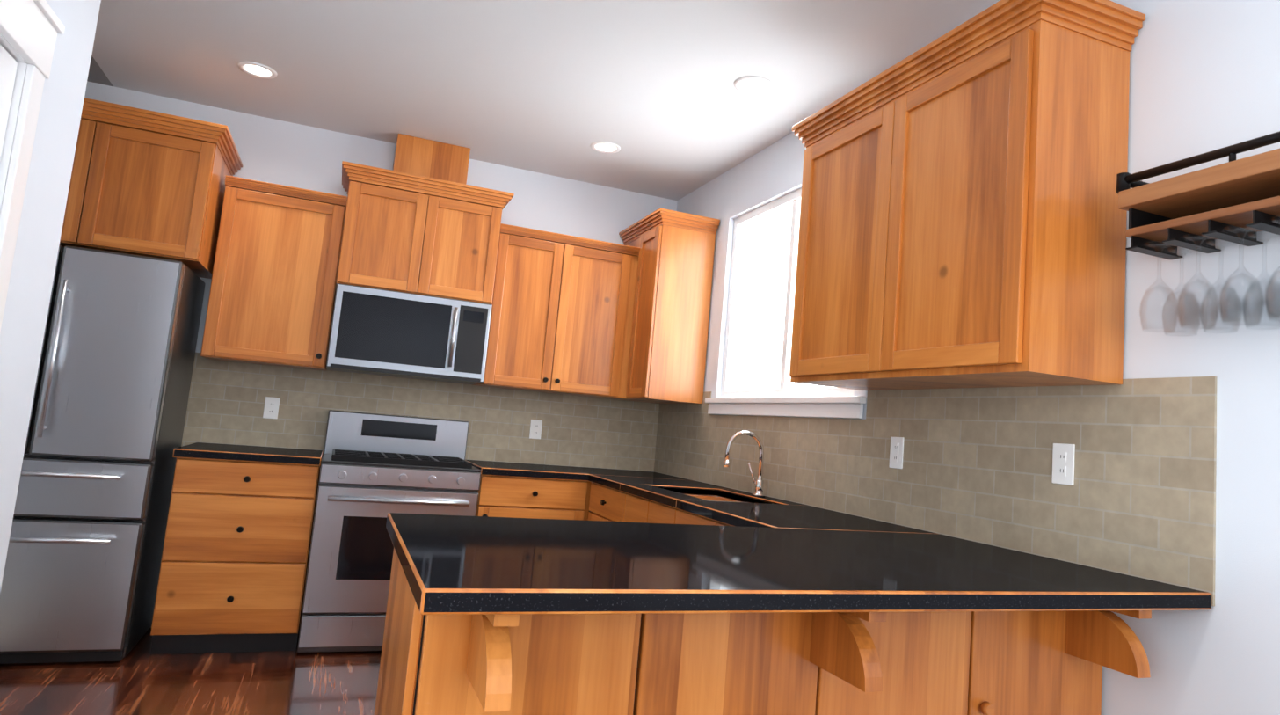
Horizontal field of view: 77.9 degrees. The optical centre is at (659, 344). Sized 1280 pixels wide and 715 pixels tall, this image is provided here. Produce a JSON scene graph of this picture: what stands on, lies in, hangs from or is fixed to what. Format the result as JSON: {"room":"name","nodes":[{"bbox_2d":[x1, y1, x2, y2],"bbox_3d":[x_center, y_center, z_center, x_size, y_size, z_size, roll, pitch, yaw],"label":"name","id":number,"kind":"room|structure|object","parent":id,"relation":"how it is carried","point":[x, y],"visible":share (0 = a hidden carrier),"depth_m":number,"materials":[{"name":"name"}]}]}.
{"room":"kitchen","nodes":[
{"label":"kitchen","id":0,"kind":"room"},
{"bbox_2d":[0,0,101,592],"bbox_3d":[-1.864,-0.144,1.748,0.364,2.740,1.694,7,-7,-22],"label":"wall","id":1,"kind":"structure","parent":0,"point":[23,327],"depth_m":2.47,"materials":[{"name":"white paint"}]},
{"bbox_2d":[0,44,17,160],"bbox_3d":[-1.715,0.209,1.747,0.095,2.050,0.750,7,-7,-22],"label":"window","id":2,"kind":"structure","parent":1,"relation":"in","point":[8,66],"depth_m":2.15,"materials":[{"name":"white"}]},
{"bbox_2d":[0,0,65,332],"bbox_3d":[-1.744,0.120,1.742,0.156,2.235,0.992,7,-7,-22],"label":"door frame","id":3,"kind":"structure","parent":1,"relation":"attached to","point":[30,30],"depth_m":2.19,"materials":[{"name":"white wood"}]},
{"bbox_2d":[0,623,381,714],"bbox_3d":[-0.096,1.328,0.895,3.350,0.060,7.960,7,-7,-22],"label":"floor","id":4,"kind":"structure","parent":0,"point":[139,679],"depth_m":3.25,"materials":[{"name":"brown wood"}]},
{"bbox_2d":[0,245,204,663],"bbox_3d":[-2.771,0.461,3.612,0.910,1.763,0.746,7,-7,-22],"label":"refrigerator","id":5,"kind":"object","parent":4,"relation":"on","point":[88,530],"visible":0.73,"depth_m":3.42,"materials":[{"name":"silver metal"}]},
{"bbox_2d":[150,445,322,653],"bbox_3d":[-2.072,1.010,3.945,0.604,0.890,0.620,7,-7,-22],"label":"base cabinet","id":6,"kind":"object","parent":4,"relation":"on","point":[236,554],"depth_m":3.67,"materials":[{"name":"brown wood"}]},
{"bbox_2d":[297,409,480,652],"bbox_3d":[-1.409,0.952,4.176,0.764,1.143,0.695,7,-7,-22],"label":"range","id":7,"kind":"object","parent":4,"relation":"on","point":[375,469],"visible":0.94,"depth_m":3.86,"materials":[{"name":"silver metal"}]},
{"bbox_2d":[472,463,591,520],"bbox_3d":[-0.796,1.173,4.452,0.608,0.890,0.620,7,-7,-22],"label":"base cabinet","id":8,"kind":"object","parent":4,"relation":"on","point":[536,492],"depth_m":4.20,"materials":[{"name":"brown wood"}]},
{"bbox_2d":[587,477,731,521],"bbox_3d":[-0.005,1.200,4.077,0.620,0.890,0.624,7,-7,-22],"label":"base cabinet","id":9,"kind":"object","parent":4,"relation":"on","point":[604,495],"depth_m":3.99,"materials":[{"name":"brown wood"}]},
{"bbox_2d":[615,487,763,522],"bbox_3d":[0.147,1.173,3.702,0.620,0.890,0.415,7,-7,-22],"label":"base cabinet","id":10,"kind":"object","parent":4,"relation":"on","point":[628,507],"depth_m":3.73,"materials":[{"name":"brown wood"}]},
{"bbox_2d":[636,494,794,523],"bbox_3d":[0.260,1.152,3.425,0.620,0.890,0.413,7,-7,-22],"label":"base cabinet","id":11,"kind":"object","parent":4,"relation":"on","point":[640,499],"depth_m":3.37,"materials":[{"name":"brown wood"}]},
{"bbox_2d":[723,429,765,496],"bbox_3d":[0.397,0.554,3.717,0.224,0.300,0.101,7,-7,-22],"label":"faucet","id":12,"kind":"object","parent":11,"relation":"on","point":[759,482],"visible":1,"depth_m":3.71,"materials":[{"name":"silver metal"}]},
{"bbox_2d":[664,501,840,524],"bbox_3d":[0.386,1.130,3.115,0.620,0.890,0.483,7,-7,-22],"label":"base cabinet","id":13,"kind":"object","parent":4,"relation":"on","point":[675,512],"depth_m":3.02,"materials":[{"name":"brown wood"}]},
{"bbox_2d":[374,512,1211,714],"bbox_3d":[0.260,0.966,1.890,1.790,0.930,0.902,7,-7,-22],"label":"kitchen island","id":14,"kind":"object","parent":4,"relation":"on","point":[496,615],"visible":1,"depth_m":1.68,"materials":[{"name":"brown wood"}]},
{"bbox_2d":[703,512,903,532],"bbox_3d":[0.531,1.103,2.759,0.620,0.890,0.514,7,-7,-22],"label":"base cabinet","id":15,"kind":"object","parent":4,"relation":"on","point":[716,519],"depth_m":2.69,"materials":[{"name":"brown wood"}]},
{"bbox_2d":[84,80,676,610],"bbox_3d":[-2.308,0.097,4.323,5.210,2.740,0.128,7,-7,-22],"label":"wall","id":16,"kind":"structure","parent":0,"point":[225,403],"depth_m":4.60,"materials":[{"name":"beige tile"}]},
{"bbox_2d":[59,97,242,278],"bbox_3d":[-2.651,-0.749,3.824,1.000,0.650,0.663,7,-7,-22],"label":"upper cabinet","id":17,"kind":"object","parent":16,"relation":"attached to","point":[147,183],"visible":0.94,"depth_m":3.64,"materials":[{"name":"brown wood"}]},
{"bbox_2d":[262,396,280,419],"bbox_3d":[-2.112,0.344,4.311,0.072,0.116,0.007,7,-7,-22],"label":"electrical outlet","id":18,"kind":"object","parent":16,"relation":"attached to","point":[271,408],"visible":1,"depth_m":4.31,"materials":[{"name":"white plastic"}]},
{"bbox_2d":[200,175,344,370],"bbox_3d":[-2.029,-0.344,4.214,0.573,0.897,0.341,7,-7,-22],"label":"upper cabinet","id":19,"kind":"object","parent":16,"relation":"attached to","point":[272,292],"depth_m":4.06,"materials":[{"name":"brown wood"}]},
{"bbox_2d":[334,168,443,296],"bbox_3d":[-1.514,-0.573,4.413,0.464,0.584,0.391,7,-7,-22],"label":"upper cabinet","id":20,"kind":"object","parent":16,"relation":"attached to","point":[390,228],"depth_m":4.24,"materials":[{"name":"brown wood"}]},
{"bbox_2d":[326,283,492,384],"bbox_3d":[-1.386,-0.044,4.394,0.806,0.439,0.450,7,-7,-22],"label":"microwave","id":21,"kind":"object","parent":20,"relation":"attached to","point":[378,331],"visible":1,"depth_m":4.22,"materials":[{"name":"silver metal"}]},
{"bbox_2d":[390,133,470,193],"bbox_3d":[-1.338,-1.023,4.626,0.405,0.288,0.191,7,-7,-22],"label":"cover","id":22,"kind":"object","parent":16,"relation":"attached to","point":[416,159],"depth_m":4.52,"materials":[{"name":"brown wood"}]},
{"bbox_2d":[432,186,506,305],"bbox_3d":[-1.191,-0.531,4.541,0.464,0.584,0.391,7,-7,-22],"label":"upper cabinet","id":23,"kind":"object","parent":16,"relation":"attached to","point":[469,244],"depth_m":4.39,"materials":[{"name":"brown wood"}]},
{"bbox_2d":[529,419,542,438],"bbox_3d":[-0.756,0.518,4.850,0.072,0.116,0.007,7,-7,-22],"label":"electrical outlet","id":24,"kind":"object","parent":16,"relation":"attached to","point":[535,428],"visible":1,"depth_m":4.85,"materials":[{"name":"white plastic"}]},
{"bbox_2d":[472,225,636,399],"bbox_3d":[-0.610,-0.162,4.777,0.865,0.897,0.341,7,-7,-22],"label":"upper cabinet","id":25,"kind":"object","parent":16,"relation":"attached to","point":[628,320],"depth_m":4.62,"materials":[{"name":"brown wood"}]},
{"bbox_2d":[87,0,1000,200],"bbox_3d":[-0.717,-1.556,0.854,5.210,0.060,7.960,7,-7,-22],"label":"ceiling","id":26,"kind":"structure","parent":0,"point":[557,88],"depth_m":3.54,"materials":[{"name":"white paint"}]},
{"bbox_2d":[238,61,277,78],"bbox_3d":[-1.913,-1.306,3.769,0.170,0.006,0.170,7,-7,-22],"label":"recessed light","id":27,"kind":"object","parent":26,"relation":"in","point":[257,69],"visible":1,"depth_m":3.77,"materials":[{"name":"white"}]},
{"bbox_2d":[590,141,620,152],"bbox_3d":[-0.298,-1.099,4.411,0.170,0.006,0.170,7,-7,-22],"label":"recessed light","id":28,"kind":"object","parent":26,"relation":"in","point":[605,147],"visible":0.96,"depth_m":4.41,"materials":[{"name":"white"}]},
{"bbox_2d":[734,76,772,94],"bbox_3d":[0.413,-1.139,3.480,0.170,0.006,0.170,7,-7,-22],"label":"recessed light","id":29,"kind":"object","parent":26,"relation":"in","point":[752,84],"visible":1,"depth_m":3.48,"materials":[{"name":"white"}]},
{"bbox_2d":[654,0,1279,714],"bbox_3d":[1.509,0.132,1.636,0.128,2.740,7.960,7,-7,-22],"label":"wall","id":30,"kind":"structure","parent":0,"point":[1174,438],"depth_m":2.08,"materials":[{"name":"white paint"}]},
{"bbox_2d":[622,214,718,403],"bbox_3d":[0.069,-0.181,4.695,0.356,1.032,0.315,7,-7,-22],"label":"upper cabinet","id":31,"kind":"object","parent":30,"relation":"attached to","point":[669,325],"depth_m":4.56,"materials":[{"name":"brown wood"}]},
{"bbox_2d":[705,188,865,418],"bbox_3d":[0.638,-0.235,3.884,0.145,1.178,1.436,7,-7,-22],"label":"window","id":32,"kind":"structure","parent":30,"relation":"in","point":[756,379],"depth_m":4.18,"materials":[{"name":"white glass"}]},
{"bbox_2d":[889,436,903,468],"bbox_3d":[0.882,0.401,2.941,0.007,0.116,0.072,7,-7,-22],"label":"electrical outlet","id":33,"kind":"object","parent":30,"relation":"attached to","point":[896,452],"visible":1,"depth_m":2.94,"materials":[{"name":"white plastic"}]},
{"bbox_2d":[789,0,1145,390],"bbox_3d":[0.899,-0.388,2.638,0.382,1.030,1.230,7,-7,-22],"label":"upper cabinet","id":34,"kind":"object","parent":30,"relation":"attached to","point":[963,221],"visible":1,"depth_m":2.23,"materials":[{"name":"brown wood"}]},
{"bbox_2d":[1051,443,1075,485],"bbox_3d":[1.158,0.342,2.267,0.007,0.116,0.072,7,-7,-22],"label":"electrical outlet","id":35,"kind":"object","parent":30,"relation":"attached to","point":[1063,463],"visible":1,"depth_m":2.26,"materials":[{"name":"white plastic"}]},
{"bbox_2d":[1116,130,1279,259],"bbox_3d":[1.400,-0.362,1.660,0.184,0.212,0.874,7,-7,-22],"label":"shelf","id":36,"kind":"object","parent":30,"relation":"attached to","point":[1212,202],"visible":0.94,"depth_m":1.85,"materials":[{"name":"brown wood"}]},
{"bbox_2d":[1139,240,1178,332],"bbox_3d":[1.220,-0.141,1.931,0.082,0.215,0.081,7,-7,-22],"label":"hanging wine glass","id":37,"kind":"object","parent":36,"relation":"hanging from","point":[1175,320],"visible":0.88,"depth_m":1.93,"materials":[{"name":"clear glass"}]},
{"bbox_2d":[1161,246,1200,336],"bbox_3d":[1.294,-0.131,1.960,0.082,0.215,0.081,7,-7,-22],"label":"hanging wine glass","id":38,"kind":"object","parent":36,"relation":"hanging from","point":[1195,301],"visible":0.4,"depth_m":1.96,"materials":[{"name":"clear glass"}]},
{"bbox_2d":[1177,232,1219,328],"bbox_3d":[1.256,-0.147,1.843,0.082,0.215,0.081,7,-7,-22],"label":"hanging wine glass","id":39,"kind":"object","parent":36,"relation":"hanging from","point":[1210,286],"visible":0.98,"depth_m":1.84,"materials":[{"name":"clear glass"}]},
{"bbox_2d":[1200,239,1242,333],"bbox_3d":[1.330,-0.138,1.872,0.082,0.215,0.081,7,-7,-22],"label":"hanging wine glass","id":40,"kind":"object","parent":36,"relation":"hanging from","point":[1201,306],"visible":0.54,"depth_m":1.87,"materials":[{"name":"clear glass"}]},
{"bbox_2d":[1218,224,1264,325],"bbox_3d":[1.292,-0.154,1.755,0.082,0.215,0.081,7,-7,-22],"label":"hanging wine glass","id":41,"kind":"object","parent":36,"relation":"hanging from","point":[1229,281],"visible":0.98,"depth_m":1.75,"materials":[{"name":"clear glass"}]},
{"bbox_2d":[1241,230,1279,329],"bbox_3d":[1.365,-0.144,1.784,0.082,0.215,0.081,7,-7,-22],"label":"hanging wine glass","id":42,"kind":"object","parent":36,"relation":"hanging from","point":[1243,308],"visible":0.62,"depth_m":1.79,"materials":[{"name":"clear glass"}]},
{"bbox_2d":[1264,216,1279,320],"bbox_3d":[1.327,-0.160,1.667,0.082,0.215,0.081,7,-7,-22],"label":"hanging wine glass","id":43,"kind":"object","parent":36,"relation":"hanging from","point":[1267,294],"visible":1,"depth_m":1.68,"materials":[{"name":"clear glass"}]}
]}

